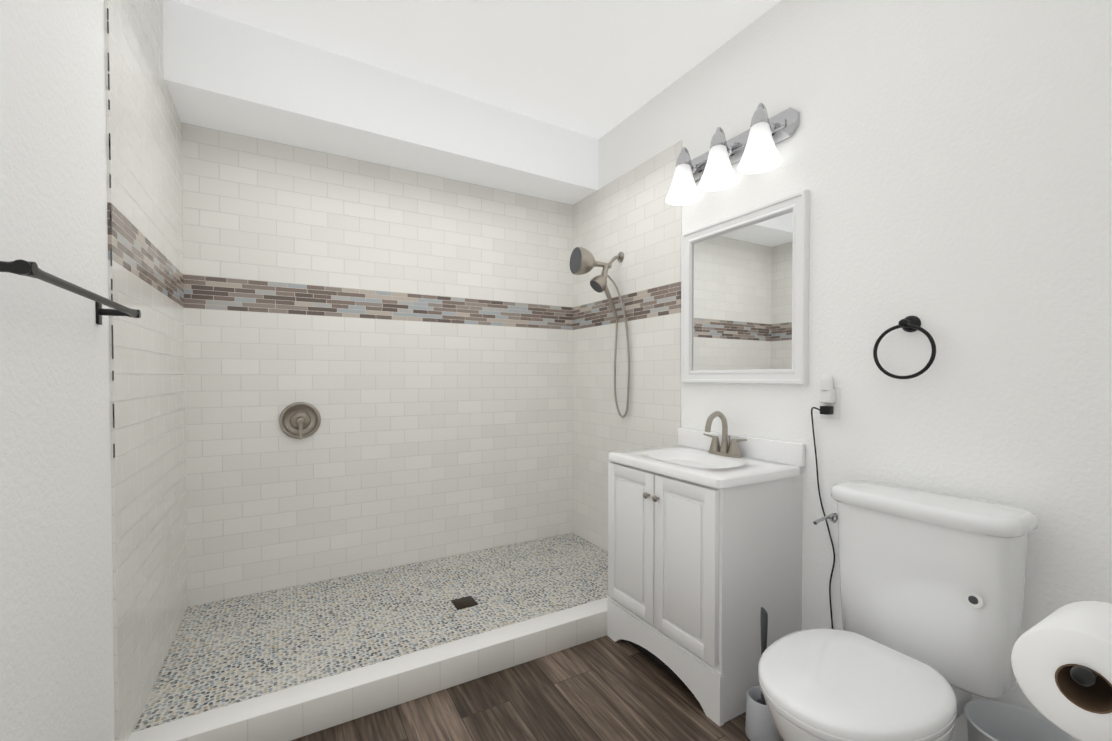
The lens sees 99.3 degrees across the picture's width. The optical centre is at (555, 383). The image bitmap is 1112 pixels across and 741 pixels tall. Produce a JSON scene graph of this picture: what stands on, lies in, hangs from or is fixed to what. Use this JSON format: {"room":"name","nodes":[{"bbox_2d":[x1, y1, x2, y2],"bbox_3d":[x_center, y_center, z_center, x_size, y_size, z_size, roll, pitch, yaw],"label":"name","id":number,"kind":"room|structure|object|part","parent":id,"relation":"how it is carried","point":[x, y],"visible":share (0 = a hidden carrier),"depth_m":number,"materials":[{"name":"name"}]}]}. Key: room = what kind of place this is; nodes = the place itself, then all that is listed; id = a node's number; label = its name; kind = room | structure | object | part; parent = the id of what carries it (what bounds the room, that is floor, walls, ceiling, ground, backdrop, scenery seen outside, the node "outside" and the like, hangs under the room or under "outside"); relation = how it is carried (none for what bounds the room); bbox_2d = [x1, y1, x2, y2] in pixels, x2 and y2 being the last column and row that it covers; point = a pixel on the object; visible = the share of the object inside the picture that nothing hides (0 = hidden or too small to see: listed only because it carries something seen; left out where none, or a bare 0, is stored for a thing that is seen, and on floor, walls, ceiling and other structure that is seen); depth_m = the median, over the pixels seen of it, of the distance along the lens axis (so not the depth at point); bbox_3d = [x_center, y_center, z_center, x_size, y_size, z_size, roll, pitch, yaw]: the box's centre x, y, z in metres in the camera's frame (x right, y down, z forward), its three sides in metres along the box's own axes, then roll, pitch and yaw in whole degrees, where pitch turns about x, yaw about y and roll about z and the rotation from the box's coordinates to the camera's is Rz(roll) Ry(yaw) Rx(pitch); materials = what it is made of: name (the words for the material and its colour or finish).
{"room":"bathroom","nodes":[
{"label":"bathroom","id":0,"kind":"room"},
{"bbox_2d":[0,0,114,740],"bbox_3d":[-0.783,-0.160,0.431,0.100,2.650,3.970,-1,1,-30],"label":"wall","id":1,"kind":"structure","parent":0,"point":[56,636],"depth_m":0.98,"materials":[{"name":"white paint"}]},
{"bbox_2d":[0,259,140,324],"bbox_3d":[-0.980,-0.178,0.960,0.083,0.064,0.623,-1,1,-30],"label":"towel rail","id":2,"kind":"object","parent":1,"relation":"attached to","point":[25,268],"visible":1,"depth_m":0.85,"materials":[{"name":"black metal"}]},
{"bbox_2d":[107,8,114,457],"bbox_3d":[-1.201,-0.496,1.274,0.003,1.395,0.003,-1,1,-30],"label":"trim","id":3,"kind":"structure","parent":1,"relation":"attached to","point":[110,225],"depth_m":1.27,"materials":[{"name":"grey metal"}]},
{"bbox_2d":[104,0,187,740],"bbox_3d":[-1.460,-0.180,1.726,0.008,2.650,1.032,-1,1,-30],"label":"wall tile","id":4,"kind":"structure","parent":1,"relation":"attached to","point":[147,362],"depth_m":1.56,"materials":[{"name":"white tile"}]},
{"bbox_2d":[173,0,781,138],"bbox_3d":[0.180,-1.519,0.960,2.319,0.050,4.170,-1,1,-30],"label":"ceiling","id":5,"kind":"structure","parent":0,"point":[597,69],"depth_m":2.08,"materials":[{"name":"white paint"}]},
{"bbox_2d":[163,0,598,204],"bbox_3d":[-0.711,-1.359,2.526,2.119,0.317,0.370,-1,1,-30],"label":"soffit","id":6,"kind":"structure","parent":5,"relation":"attached to","point":[221,73],"depth_m":2.26,"materials":[{"name":"white paint"}]},
{"bbox_2d":[291,635,782,740],"bbox_3d":[0.180,1.181,1.001,2.319,0.050,4.170,-1,1,-30],"label":"floor","id":7,"kind":"structure","parent":0,"point":[605,688],"depth_m":1.66,"materials":[{"name":"brown wood"}]},
{"bbox_2d":[128,533,608,740],"bbox_3d":[-0.549,1.079,2.279,2.119,0.114,1.025,-1,1,-30],"label":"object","id":8,"kind":"structure","parent":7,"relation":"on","point":[290,663],"depth_m":1.94,"materials":[{"name":"white stone"}]},
{"bbox_2d":[451,596,477,609],"bbox_3d":[-0.433,1.035,2.232,0.100,0.004,0.100,-1,1,-30],"label":"floor drain","id":9,"kind":"object","parent":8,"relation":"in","point":[464,602],"visible":1,"depth_m":2.23,"materials":[{"name":"brown metal"}]},
{"bbox_2d":[607,411,805,725],"bbox_3d":[0.569,0.630,1.951,0.489,1.024,0.655,-1,1,-30],"label":"bathroom vanity","id":10,"kind":"object","parent":7,"relation":"on","point":[704,546],"visible":1,"depth_m":1.73,"materials":[{"name":"white wood"}]},
{"bbox_2d":[703,411,746,457],"bbox_3d":[0.692,0.213,2.015,0.150,0.192,0.232,-1,1,-30],"label":"faucet","id":11,"kind":"object","parent":10,"relation":"on","point":[719,445],"depth_m":2.02,"materials":[{"name":"silver metal"}]},
{"bbox_2d":[745,607,781,740],"bbox_3d":[0.674,0.940,1.532,0.110,0.415,0.110,-1,1,-30],"label":"toilet brush","id":12,"kind":"object","parent":7,"relation":"on","point":[759,725],"visible":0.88,"depth_m":1.51,"materials":[{"name":"grey plastic"}]},
{"bbox_2d":[758,480,1038,740],"bbox_3d":[0.827,0.737,1.230,0.710,0.831,0.460,-1,1,-30],"label":"toilet","id":13,"kind":"object","parent":7,"relation":"on","point":[919,646],"visible":1,"depth_m":1.19,"materials":[{"name":"white ceramic"}]},
{"bbox_2d":[964,699,1074,740],"bbox_3d":[1.151,1.004,1.176,0.209,0.300,0.209,-1,1,-30],"label":"waste bin","id":14,"kind":"object","parent":7,"relation":"on","point":[990,720],"visible":1,"depth_m":1.24,"materials":[{"name":"white plastic"}]},
{"bbox_2d":[599,0,1111,740],"bbox_3d":[0.854,-0.185,2.038,0.100,2.650,2.800,-1,1,-30],"label":"wall","id":15,"kind":"structure","parent":0,"point":[947,164],"depth_m":1.41,"materials":[{"name":"white paint"}]},
{"bbox_2d":[573,140,681,551],"bbox_3d":[0.368,-0.038,2.784,0.008,2.333,1.012,-1,1,-30],"label":"wall tile","id":16,"kind":"structure","parent":15,"relation":"attached to","point":[633,216],"depth_m":2.72,"materials":[{"name":"white tile"}]},
{"bbox_2d":[570,247,629,417],"bbox_3d":[0.247,-0.284,2.673,0.312,0.961,0.153,0,1,-20],"label":"shower head","id":17,"kind":"object","parent":16,"relation":"attached to","point":[583,261],"visible":1,"depth_m":2.66},
{"bbox_2d":[665,103,799,204],"bbox_3d":[0.698,-0.977,2.023,0.172,0.242,0.620,-1,1,-30],"label":"sconce","id":18,"kind":"object","parent":15,"relation":"attached to","point":[753,150],"visible":1,"depth_m":1.98,"materials":[{"name":"white glass"}]},
{"bbox_3d":[0.591,-0.936,2.199,0.160,0.156,0.160,-1,1,-30],"label":"lamp shade","id":19,"kind":"part","parent":18,"relation":"part of","materials":[{"name":"white glass"}]},
{"bbox_3d":[0.693,-0.934,2.021,0.160,0.156,0.160,-1,1,-30],"label":"lamp shade","id":20,"kind":"part","parent":18,"relation":"part of","materials":[{"name":"white glass"}]},
{"bbox_3d":[0.795,-0.931,1.843,0.160,0.156,0.160,-1,1,-30],"label":"lamp shade","id":21,"kind":"part","parent":18,"relation":"part of","materials":[{"name":"white glass"}]},
{"bbox_2d":[681,189,809,384],"bbox_3d":[0.778,-0.362,2.038,0.028,0.725,0.636,-1,1,-30],"label":"mirror","id":22,"kind":"object","parent":15,"relation":"attached to","point":[745,297],"visible":0.98,"depth_m":1.99,"materials":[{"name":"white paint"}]},
{"bbox_2d":[811,374,839,628],"bbox_3d":[0.964,0.553,1.707,0.048,1.173,0.096,-1,1,-30],"label":"plug","id":23,"kind":"object","parent":15,"relation":"attached to","point":[829,397],"visible":0.83,"depth_m":1.69,"materials":[{"name":"white plastic"},{"name":"black plastic"}]},
{"bbox_2d":[873,316,935,378],"bbox_3d":[1.087,-0.113,1.467,0.063,0.200,0.171,-1,1,-30],"label":"towel ring","id":24,"kind":"object","parent":15,"relation":"attached to","point":[910,324],"visible":1,"depth_m":1.46,"materials":[{"name":"black metal"}]},
{"bbox_3d":[-0.828,-0.196,2.748,2.319,2.650,0.100,-1,1,-30],"label":"wall","id":25,"kind":"structure","parent":0,"visible":0},
{"bbox_2d":[182,123,572,606],"bbox_3d":[-0.801,-0.087,2.703,2.119,2.233,0.008,-1,1,-30],"label":"wall tile","id":26,"kind":"structure","parent":25,"relation":"attached to","point":[407,335],"depth_m":2.56,"materials":[{"name":"white tile"}]},
{"bbox_2d":[279,402,320,439],"bbox_3d":[-1.289,0.189,2.382,0.188,0.188,0.074,-1,1,-30],"label":"shower valve","id":27,"kind":"object","parent":26,"relation":"attached to","point":[300,420],"visible":1,"depth_m":2.40,"materials":[{"name":"silver metal"}]},
{"bbox_3d":[0.929,-0.162,0.539,1.256,2.650,0.120,-1,1,-30],"label":"wall","id":28,"kind":"structure","parent":0,"visible":0},
{"bbox_2d":[1011,601,1111,740],"bbox_3d":[0.540,0.278,0.458,0.157,0.104,0.114,-1,1,-30],"label":"toilet paper roll","id":29,"kind":"object","parent":28,"relation":"attached to","point":[1061,659],"visible":1,"depth_m":0.45,"materials":[{"name":"white paper"}]}
]}

